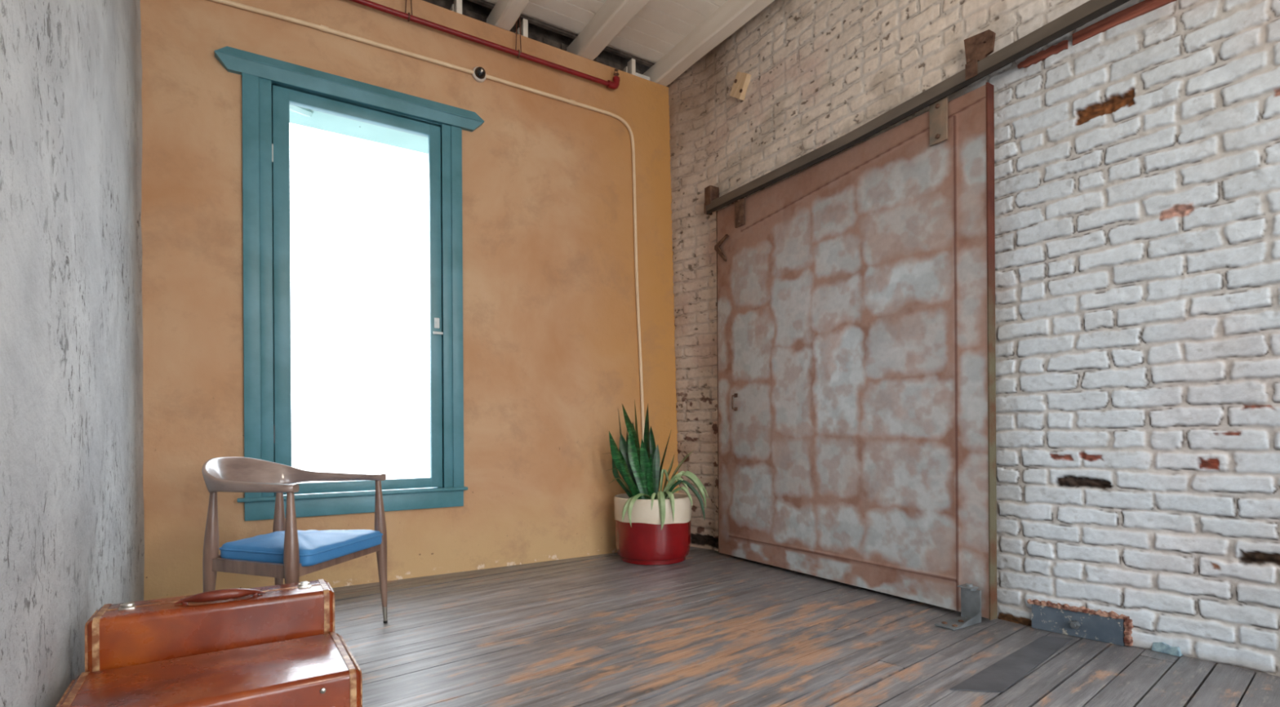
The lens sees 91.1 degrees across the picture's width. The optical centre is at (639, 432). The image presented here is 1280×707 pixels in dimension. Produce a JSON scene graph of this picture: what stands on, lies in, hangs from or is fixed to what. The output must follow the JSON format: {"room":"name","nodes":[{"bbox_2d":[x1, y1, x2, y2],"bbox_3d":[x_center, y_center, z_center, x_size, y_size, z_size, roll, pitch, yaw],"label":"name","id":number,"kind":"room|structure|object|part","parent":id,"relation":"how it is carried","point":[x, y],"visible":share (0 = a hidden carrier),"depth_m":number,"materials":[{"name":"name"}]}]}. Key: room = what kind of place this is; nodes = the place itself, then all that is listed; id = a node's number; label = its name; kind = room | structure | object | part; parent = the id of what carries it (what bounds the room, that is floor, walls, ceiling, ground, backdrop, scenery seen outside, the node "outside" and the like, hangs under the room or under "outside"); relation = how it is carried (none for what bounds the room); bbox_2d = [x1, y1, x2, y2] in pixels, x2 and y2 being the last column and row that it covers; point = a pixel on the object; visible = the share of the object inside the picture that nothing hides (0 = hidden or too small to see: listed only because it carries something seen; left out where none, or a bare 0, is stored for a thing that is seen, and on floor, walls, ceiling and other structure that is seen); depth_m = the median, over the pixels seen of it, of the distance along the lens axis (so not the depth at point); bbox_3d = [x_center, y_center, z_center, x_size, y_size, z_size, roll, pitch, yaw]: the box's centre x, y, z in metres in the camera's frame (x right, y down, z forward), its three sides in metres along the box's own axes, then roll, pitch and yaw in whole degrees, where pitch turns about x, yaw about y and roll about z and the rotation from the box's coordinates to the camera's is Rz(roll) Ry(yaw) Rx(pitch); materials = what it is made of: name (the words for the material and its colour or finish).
{"room":"industrial loft room","nodes":[
{"label":"industrial loft room","id":0,"kind":"room"},
{"bbox_2d":[0,0,144,706],"bbox_3d":[-0.669,-0.988,0.243,0.023,3.815,7.120,0,0,-32],"label":"wall","id":1,"kind":"structure","parent":0,"point":[72,510],"depth_m":1.83,"materials":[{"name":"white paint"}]},
{"bbox_2d":[140,0,679,600],"bbox_3d":[-1.073,-1.159,4.345,3.923,4.130,0.320,0,0,-32],"label":"wall","id":2,"kind":"structure","parent":0,"point":[550,342],"depth_m":4.17,"materials":[{"name":"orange paint"}]},
{"bbox_2d":[213,45,484,520],"bbox_3d":[-1.707,-0.809,3.844,1.470,2.578,0.284,0,0,-32],"label":"window","id":3,"kind":"structure","parent":2,"relation":"in","point":[269,86],"depth_m":3.62,"materials":[{"name":"teal paint"}]},
{"bbox_3d":[-2.114,-0.798,3.476,0.140,2.342,0.030,0,0,-32],"label":"casing","id":4,"kind":"part","parent":3,"relation":"part of","materials":[{"name":"teal paint"}]},
{"bbox_3d":[-1.655,-2.033,3.751,1.470,0.130,0.064,0,0,-32],"label":"head moulding","id":5,"kind":"part","parent":3,"relation":"part of","materials":[{"name":"teal paint"}]},
{"bbox_3d":[-1.662,0.365,3.757,1.260,0.021,0.072,0,0,-32],"label":"sill","id":6,"kind":"part","parent":3,"relation":"part of","materials":[{"name":"teal paint"}]},
{"bbox_3d":[-1.674,-0.804,3.791,0.931,2.308,0.038,0,0,-32],"label":"sash","id":7,"kind":"part","parent":3,"relation":"part of","materials":[{"name":"teal paint"}]},
{"bbox_3d":[-1.208,-0.804,4.051,0.126,2.342,0.030,0,0,-32],"label":"casing","id":8,"kind":"part","parent":3,"relation":"part of","materials":[{"name":"teal paint"}]},
{"bbox_2d":[289,109,428,154],"bbox_3d":[-1.603,-2.350,4.742,3.600,0.080,0.950,0,0,-32],"label":"soffit","id":9,"kind":"structure","parent":2,"relation":"attached to","point":[318,120],"depth_m":4.79,"materials":[{"name":"teal paint"}]},
{"bbox_2d":[289,104,313,116],"bbox_3d":[-2.288,-2.164,4.182,0.060,0.323,0.709,0,0,-16],"label":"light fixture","id":10,"kind":"object","parent":9,"relation":"attached to","point":[306,112],"visible":0.4,"depth_m":4.24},
{"bbox_2d":[210,0,644,440],"bbox_3d":[-1.243,-0.864,4.030,3.055,3.045,0.032,0,0,-32],"label":"conduit","id":11,"kind":"object","parent":2,"relation":"attached to","point":[322,28],"visible":0.9,"depth_m":4.32,"materials":[{"name":"metal"}]},
{"bbox_2d":[471,66,486,82],"bbox_3d":[-1.049,-2.370,4.132,0.094,0.094,0.074,0,0,-32],"label":"sensor","id":12,"kind":"object","parent":11,"relation":"attached to","point":[479,74],"visible":1,"depth_m":4.12,"materials":[{"name":"black plastic"}]},
{"bbox_2d":[449,0,462,13],"bbox_3d":[-1.227,-2.808,4.195,0.054,0.146,0.160,0,0,-32],"label":"wooden block","id":13,"kind":"object","parent":2,"relation":"on","point":[456,6],"visible":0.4,"depth_m":4.13,"materials":[{"name":"beige paint"}]},
{"bbox_2d":[515,17,528,37],"bbox_3d":[-0.837,-2.810,4.442,0.052,0.146,0.160,0,0,-32],"label":"wooden block","id":14,"kind":"object","parent":2,"relation":"on","point":[524,23],"visible":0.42,"depth_m":4.38,"materials":[{"name":"beige paint"}]},
{"bbox_2d":[622,57,635,75],"bbox_3d":[-0.089,-2.814,4.917,0.051,0.146,0.160,0,0,-32],"label":"wooden block","id":15,"kind":"object","parent":2,"relation":"on","point":[631,68],"visible":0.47,"depth_m":4.86,"materials":[{"name":"beige paint"}]},
{"bbox_2d":[635,72,649,80],"bbox_3d":[-0.005,-2.775,4.964,0.140,0.065,0.110,0,0,-32],"label":"brick","id":16,"kind":"object","parent":2,"relation":"on","point":[637,74],"visible":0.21,"depth_m":4.92,"materials":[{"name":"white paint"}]},
{"bbox_2d":[484,0,727,63],"bbox_3d":[0.880,-2.920,1.168,3.833,0.050,7.210,0,0,-32],"label":"ceiling","id":17,"kind":"structure","parent":0,"point":[659,26],"depth_m":4.39,"materials":[{"name":"beige paint"}]},
{"bbox_2d":[349,0,619,89],"bbox_3d":[-1.327,-2.711,3.942,2.778,0.339,0.054,0,0,-32],"label":"pipe","id":18,"kind":"object","parent":17,"relation":"hanging from","point":[613,85],"visible":0.99,"depth_m":4.15,"materials":[{"name":"red metal"}]},
{"bbox_2d":[485,0,529,31],"bbox_3d":[0.933,-2.821,1.355,0.151,0.149,7.270,0,0,-32],"label":"joist","id":19,"kind":"object","parent":17,"relation":"attached to","point":[504,14],"visible":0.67,"depth_m":4.14,"materials":[{"name":"beige paint"}]},
{"bbox_2d":[566,0,649,60],"bbox_3d":[1.471,-2.825,1.696,0.156,0.149,7.271,0,0,-33],"label":"joist","id":20,"kind":"object","parent":17,"relation":"attached to","point":[613,15],"visible":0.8,"depth_m":4.29,"materials":[{"name":"beige paint"}]},
{"bbox_2d":[642,0,773,86],"bbox_3d":[2.063,-2.828,2.072,0.137,0.149,7.273,0,0,-33],"label":"joist","id":21,"kind":"object","parent":17,"relation":"attached to","point":[731,15],"visible":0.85,"depth_m":4.43,"materials":[{"name":"beige paint"}]},
{"bbox_2d":[332,546,1279,706],"bbox_3d":[0.879,0.924,1.224,3.853,0.062,7.230,0,0,-32],"label":"floor","id":22,"kind":"structure","parent":0,"point":[711,628],"depth_m":2.59,"materials":[{"name":"grey"}]},
{"bbox_2d":[56,631,362,706],"bbox_3d":[-1.170,0.788,1.747,0.675,0.242,0.471,0,0,-33],"label":"suitcase","id":23,"kind":"object","parent":22,"relation":"on","point":[321,670],"visible":1,"depth_m":1.72,"materials":[{"name":"leather"}]},
{"bbox_2d":[84,578,334,671],"bbox_3d":[-1.368,0.703,2.054,0.648,0.409,0.216,0,0,-32],"label":"suitcase","id":24,"kind":"object","parent":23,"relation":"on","point":[129,633],"visible":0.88,"depth_m":1.96,"materials":[{"name":"leather"}]},
{"bbox_3d":[-1.400,0.722,2.105,0.645,0.368,0.091,0,0,-32],"label":"lid","id":25,"kind":"part","parent":24,"relation":"part of","materials":[{"name":"leather"}]},
{"bbox_3d":[-1.337,0.517,2.004,0.245,0.037,0.057,0,0,-32],"label":"handle","id":26,"kind":"part","parent":24,"relation":"part of","materials":[{"name":"red leather"}]},
{"bbox_2d":[201,457,387,623],"bbox_3d":[-1.538,0.508,2.733,0.619,0.804,0.677,0,0,9],"label":"armchair","id":27,"kind":"object","parent":22,"relation":"on","point":[288,553],"visible":0.94,"depth_m":2.58,"materials":[{"name":"brown wood"}]},
{"bbox_3d":[-1.757,0.539,2.572,0.056,0.594,0.054,0,0,9],"label":"leg","id":28,"kind":"part","parent":27,"relation":"part of","materials":[{"name":"brown wood"}]},
{"bbox_3d":[-1.696,0.539,2.953,0.056,0.594,0.054,0,0,9],"label":"leg","id":29,"kind":"part","parent":27,"relation":"part of","materials":[{"name":"brown wood"}]},
{"bbox_3d":[-1.328,0.529,2.395,0.056,0.610,0.054,0,0,9],"label":"leg","id":30,"kind":"part","parent":27,"relation":"part of","materials":[{"name":"brown wood"}]},
{"bbox_3d":[-1.554,0.176,2.735,0.590,0.140,0.677,0,0,9],"label":"backrest","id":31,"kind":"part","parent":27,"relation":"part of","materials":[{"name":"brown wood"}]},
{"bbox_3d":[-1.504,0.534,2.727,0.472,0.054,0.621,0,0,9],"label":"seat rail","id":32,"kind":"part","parent":27,"relation":"part of","materials":[{"name":"brown wood"}]},
{"bbox_3d":[-1.477,0.479,2.723,0.485,0.088,0.524,0,0,9],"label":"seat","id":33,"kind":"part","parent":27,"relation":"part of","materials":[{"name":"blue fabric"}]},
{"bbox_3d":[-1.233,0.528,2.988,0.056,0.610,0.054,0,0,9],"label":"leg","id":34,"kind":"part","parent":27,"relation":"part of","materials":[{"name":"brown wood"}]},
{"bbox_2d":[605,399,709,565],"bbox_3d":[0.099,0.341,4.418,0.605,1.116,0.667,0,0,-32],"label":"potted plant","id":35,"kind":"object","parent":22,"relation":"on","point":[653,526],"visible":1,"depth_m":4.30,"materials":[{"name":"green plant"}]},
{"bbox_3d":[0.092,0.674,4.480,0.554,0.451,0.554,0,0,-32],"label":"pot","id":36,"kind":"part","parent":35,"relation":"part of","materials":[{"name":"red ceramic"}]},
{"bbox_2d":[934,583,981,631],"bbox_3d":[1.482,0.802,2.921,0.236,0.176,0.094,0,0,-32],"label":"floor guide","id":37,"kind":"object","parent":22,"relation":"on","point":[971,597],"visible":1,"depth_m":2.95,"materials":[{"name":"grey metal"}]},
{"bbox_2d":[950,635,1072,692],"bbox_3d":[1.477,0.888,2.426,0.937,0.003,0.126,0,0,-39],"label":"floor plate","id":38,"kind":"object","parent":22,"relation":"on","point":[1002,674],"visible":1,"depth_m":2.37,"materials":[{"name":"metal"}]},
{"bbox_2d":[666,0,1279,676],"bbox_3d":[2.256,-1.024,2.094,0.317,3.851,7.112,0,0,-32],"label":"wall","id":39,"kind":"structure","parent":0,"point":[1137,162],"depth_m":2.63,"materials":[{"name":"brick"}]},
{"bbox_2d":[728,71,751,100],"bbox_3d":[0.722,-2.431,4.417,0.092,0.199,0.190,0,0,-32],"label":"wall block","id":40,"kind":"object","parent":39,"relation":"attached to","point":[742,80],"visible":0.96,"depth_m":4.38,"materials":[{"name":"beige wood"}]},
{"bbox_2d":[703,0,1129,215],"bbox_3d":[2.190,-1.770,2.032,0.086,0.296,6.272,0,0,-32],"label":"door track","id":41,"kind":"object","parent":39,"relation":"attached to","point":[979,46],"visible":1,"depth_m":3.03,"materials":[{"name":"metal"}]},
{"bbox_2d":[714,81,997,620],"bbox_3d":[1.099,-0.426,3.760,0.094,2.602,1.981,0,0,-32],"label":"door","id":42,"kind":"structure","parent":41,"relation":"hanging from","point":[856,340],"depth_m":3.47,"materials":[{"name":"metal"}]},
{"bbox_3d":[0.659,-0.215,4.408,0.043,0.122,0.032,0,0,-32],"label":"handle","id":43,"kind":"part","parent":42,"relation":"part of","materials":[{"name":"brown metal"}]},
{"bbox_2d":[1017,40,1068,68],"bbox_3d":[1.790,-1.667,2.784,0.040,0.041,0.203,0,0,-34],"label":"strip","id":44,"kind":"object","parent":39,"relation":"attached to","point":[1055,49],"visible":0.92,"depth_m":2.77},
{"bbox_2d":[1026,599,1133,646],"bbox_3d":[1.902,0.818,2.729,0.079,0.137,0.383,0,0,-42],"label":"base plate","id":45,"kind":"object","parent":39,"relation":"attached to","point":[1113,628],"visible":1,"depth_m":2.71,"materials":[{"name":"metal"}]},
{"bbox_2d":[1072,0,1176,45],"bbox_3d":[2.470,-1.677,1.731,0.056,0.051,2.265,0,0,-32],"label":"strip","id":46,"kind":"object","parent":39,"relation":"attached to","point":[1144,6],"visible":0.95,"depth_m":2.54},
{"bbox_2d":[1151,642,1182,657],"bbox_3d":[2.123,0.865,2.528,0.042,0.041,0.090,0,0,-32],"label":"chip","id":47,"kind":"object","parent":39,"relation":"attached to","point":[1162,647],"visible":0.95,"depth_m":2.52,"materials":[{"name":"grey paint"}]}
]}

